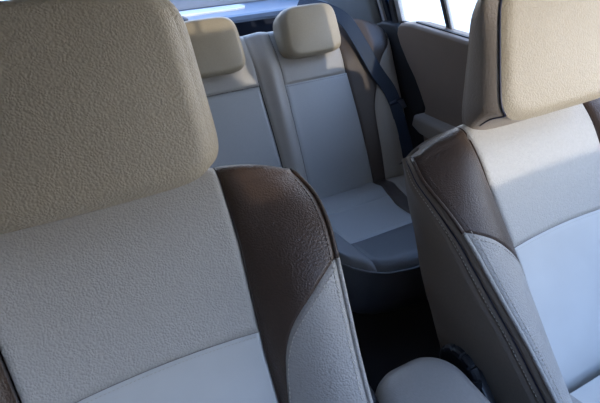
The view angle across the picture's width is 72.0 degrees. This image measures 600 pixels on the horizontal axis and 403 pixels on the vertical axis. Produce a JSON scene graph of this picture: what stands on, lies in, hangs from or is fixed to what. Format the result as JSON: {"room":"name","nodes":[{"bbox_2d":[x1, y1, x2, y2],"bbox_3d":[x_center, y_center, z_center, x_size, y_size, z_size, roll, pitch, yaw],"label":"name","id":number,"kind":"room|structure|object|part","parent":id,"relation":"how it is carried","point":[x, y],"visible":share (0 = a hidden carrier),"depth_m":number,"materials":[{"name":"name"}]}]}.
{"room":"vehicle interior","nodes":[
{"label":"vehicle interior","id":0,"kind":"room"},
{"bbox_2d":[234,17,275,35],"bbox_3d":[-0.620,-0.614,2.144,1.600,0.860,0.070,-17,35,-19],"label":"wall","id":1,"kind":"structure","parent":0,"point":[263,25],"depth_m":2.14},
{"bbox_2d":[169,0,261,10],"bbox_3d":[-0.627,-0.922,1.904,1.440,0.093,0.025,-17,35,-19],"label":"trim","id":2,"kind":"structure","parent":1,"relation":"attached to","point":[181,5],"depth_m":1.97,"materials":[{"name":"plastic"}]},
{"bbox_2d":[179,0,327,22],"bbox_3d":[-0.559,-0.801,1.818,1.400,0.050,0.310,-17,35,-19],"label":"shelf","id":3,"kind":"object","parent":1,"relation":"attached to","point":[264,9],"visible":0.13,"depth_m":1.85,"materials":[{"name":"plastic"}]},
{"bbox_2d":[321,0,381,23],"bbox_3d":[0.186,-1.017,1.857,0.090,0.550,0.740,-17,35,-19],"label":"trim","id":4,"kind":"structure","parent":1,"relation":"attached to","point":[367,10],"depth_m":1.72,"materials":[{"name":"grey plastic"}]},
{"bbox_2d":[352,196,440,392],"bbox_3d":[0.121,0.556,1.097,1.600,0.050,3.460,-17,35,-19],"label":"floor","id":5,"kind":"structure","parent":0,"point":[387,341],"depth_m":1.25,"materials":[{"name":"black carpet"}]},
{"bbox_2d":[0,0,378,402],"bbox_3d":[-0.084,0.390,0.402,0.561,1.007,0.856,-17,35,-19],"label":"seat","id":6,"kind":"object","parent":5,"relation":"on","point":[134,269],"visible":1,"depth_m":0.50,"materials":[{"name":"beige leather"}]},
{"bbox_3d":[-0.254,-0.089,0.457,0.305,0.242,0.140,-17,35,-19],"label":"panel","id":7,"kind":"part","parent":6,"relation":"part of","materials":[{"name":"beige leather"}]},
{"bbox_3d":[-0.232,0.090,0.550,0.299,0.186,0.213,-17,35,-19],"label":"backrest","id":8,"kind":"part","parent":6,"relation":"part of","materials":[{"name":"beige leather"}]},
{"bbox_3d":[-0.133,0.385,0.527,0.280,0.306,0.197,-17,35,-19],"label":"insert panel","id":9,"kind":"part","parent":6,"relation":"part of","materials":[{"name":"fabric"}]},
{"bbox_2d":[184,3,427,313],"bbox_3d":[-0.157,-0.104,1.303,1.440,0.804,0.964,-17,35,-19],"label":"seat","id":10,"kind":"object","parent":5,"relation":"on","point":[299,95],"visible":0.4,"depth_m":1.47,"materials":[{"name":"grey leather"}]},
{"bbox_3d":[-0.314,-0.509,1.391,0.232,0.202,0.169,-17,35,-19],"label":"panel","id":11,"kind":"part","parent":10,"relation":"part of","materials":[{"name":"leather"}]},
{"bbox_3d":[-0.330,-0.481,1.462,0.301,0.149,0.216,-17,35,-19],"label":"backrest","id":12,"kind":"part","parent":10,"relation":"part of","materials":[{"name":"grey leather"}]},
{"bbox_3d":[-0.221,-0.122,1.474,0.330,0.473,0.216,-17,35,-19],"label":"insert panel","id":13,"kind":"part","parent":10,"relation":"part of","materials":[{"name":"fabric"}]},
{"bbox_3d":[0.022,-0.618,1.513,0.232,0.193,0.165,-17,35,-19],"label":"panel","id":14,"kind":"part","parent":10,"relation":"part of","materials":[{"name":"leather"}]},
{"bbox_3d":[0.008,-0.577,1.583,0.255,0.162,0.224,-17,35,-19],"label":"backrest","id":15,"kind":"part","parent":10,"relation":"part of","materials":[{"name":"grey leather"}]},
{"bbox_3d":[0.127,-0.222,1.594,0.279,0.461,0.202,-17,35,-19],"label":"insert panel","id":16,"kind":"part","parent":10,"relation":"part of","materials":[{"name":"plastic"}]},
{"bbox_2d":[297,0,412,157],"bbox_3d":[0.243,-0.450,1.670,0.579,0.668,0.073,19,39,31],"label":"belt","id":17,"kind":"object","parent":10,"relation":"on","point":[396,103],"visible":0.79,"depth_m":1.58,"materials":[{"name":"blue fabric"}]},
{"bbox_2d":[333,231,376,272],"bbox_3d":[-0.016,0.200,1.175,0.400,0.060,0.248,-17,35,-19],"label":"cushion","id":18,"kind":"object","parent":10,"relation":"on","point":[354,258],"depth_m":1.19,"materials":[{"name":"leather"}]},
{"bbox_2d":[328,195,411,243],"bbox_3d":[0.241,0.054,1.401,0.294,0.044,0.217,-17,35,-19],"label":"cushion","id":19,"kind":"object","parent":10,"relation":"on","point":[368,219],"depth_m":1.39,"materials":[{"name":"leather"}]},
{"bbox_3d":[0.009,0.300,1.190,1.440,0.231,0.255,-17,35,-19],"label":"panel","id":20,"kind":"part","parent":10,"relation":"part of","materials":[{"name":"leather"}]},
{"bbox_2d":[351,223,419,274],"bbox_3d":[0.316,0.128,1.218,0.268,0.033,0.198,-17,35,-19],"label":"cushion","id":21,"kind":"object","parent":10,"relation":"on","point":[391,250],"depth_m":1.19,"materials":[{"name":"leather"}]},
{"bbox_2d":[375,357,489,402],"bbox_3d":[0.272,0.546,0.619,0.158,0.468,0.442,-17,35,-19],"label":"center armrest","id":22,"kind":"object","parent":5,"relation":"on","point":[423,379],"visible":0.97,"depth_m":0.62,"materials":[{"name":"leather"}]},
{"bbox_2d":[400,0,599,402],"bbox_3d":[0.592,0.205,0.643,0.561,0.974,0.871,-17,35,-19],"label":"seat","id":23,"kind":"object","parent":5,"relation":"on","point":[504,202],"visible":0.97,"depth_m":0.70,"materials":[{"name":"beige leather"}]},
{"bbox_3d":[0.301,0.234,0.704,0.029,0.518,0.465,-20,36,-23],"label":"panel","id":24,"kind":"part","parent":23,"relation":"part of","materials":[{"name":"beige leather"}]},
{"bbox_3d":[0.425,-0.255,0.719,0.312,0.265,0.122,-17,35,-19],"label":"panel","id":25,"kind":"part","parent":23,"relation":"part of","materials":[{"name":"beige leather"}]},
{"bbox_3d":[0.447,-0.081,0.807,0.299,0.180,0.218,-17,35,-19],"label":"backrest","id":26,"kind":"part","parent":23,"relation":"part of","materials":[{"name":"beige leather"}]},
{"bbox_3d":[0.549,0.213,0.774,0.280,0.298,0.209,-17,35,-19],"label":"insert panel","id":27,"kind":"part","parent":23,"relation":"part of","materials":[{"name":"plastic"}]},
{"bbox_2d":[570,375,599,402],"bbox_3d":[0.683,0.382,0.548,0.280,0.055,0.480,-17,35,-19],"label":"cushion","id":28,"kind":"object","parent":23,"relation":"on","point":[589,392],"depth_m":0.70,"materials":[{"name":"leather"}]},
{"bbox_3d":[0.984,0.222,0.826,0.035,0.700,2.020,-17,35,-19],"label":"wall","id":29,"kind":"structure","parent":0,"visible":0},
{"bbox_2d":[375,0,382,20],"bbox_3d":[0.314,-0.921,1.640,0.055,0.430,0.239,-17,35,-19],"label":"trim","id":30,"kind":"structure","parent":29,"relation":"attached to","point":[375,0],"depth_m":1.67,"materials":[{"name":"black plastic"}]},
{"bbox_2d":[377,0,386,20],"bbox_3d":[0.319,-0.910,1.622,0.065,0.430,0.228,-17,35,-19],"label":"trim","id":31,"kind":"structure","parent":29,"relation":"attached to","point":[380,4],"depth_m":1.64,"materials":[{"name":"grey plastic"}]},
{"bbox_2d":[381,0,391,20],"bbox_3d":[0.333,-0.900,1.606,0.055,0.430,0.239,-17,35,-19],"label":"trim","id":32,"kind":"structure","parent":29,"relation":"attached to","point":[385,3],"depth_m":1.62,"materials":[{"name":"black rubber"}]},
{"bbox_2d":[376,20,424,148],"bbox_3d":[0.426,-0.402,1.724,0.085,0.635,0.430,-17,35,-19],"label":"trim","id":33,"kind":"structure","parent":29,"relation":"attached to","point":[409,89],"depth_m":1.60,"materials":[{"name":"black plastic"}]},
{"bbox_2d":[388,0,468,140],"bbox_3d":[0.523,-0.377,1.321,0.140,1.020,1.181,-17,35,-19],"label":"door","id":34,"kind":"structure","parent":29,"relation":"in","point":[436,54],"depth_m":1.39,"materials":[{"name":"plastic"}]},
{"bbox_3d":[0.338,-0.881,1.553,0.040,0.405,0.190,-17,35,-19],"label":"frame","id":35,"kind":"part","parent":34,"relation":"part of","materials":[{"name":"black rubber"}]},
{"bbox_3d":[0.593,-0.126,1.243,0.075,0.078,0.725,-17,35,-19],"label":"armrest","id":36,"kind":"part","parent":34,"relation":"part of","materials":[{"name":"plastic"}]},
{"label":"outside","id":37,"kind":"structure","parent":0,"visible":0},
{"bbox_2d":[0,0,476,32],"bbox_3d":[0.151,0.808,1.229,60.000,0.020,60.000,-17,35,-19],"label":"sky","id":38,"kind":"structure","parent":37,"point":[414,10],"depth_m":7.53,"materials":[{"name":"concrete"}]}
]}

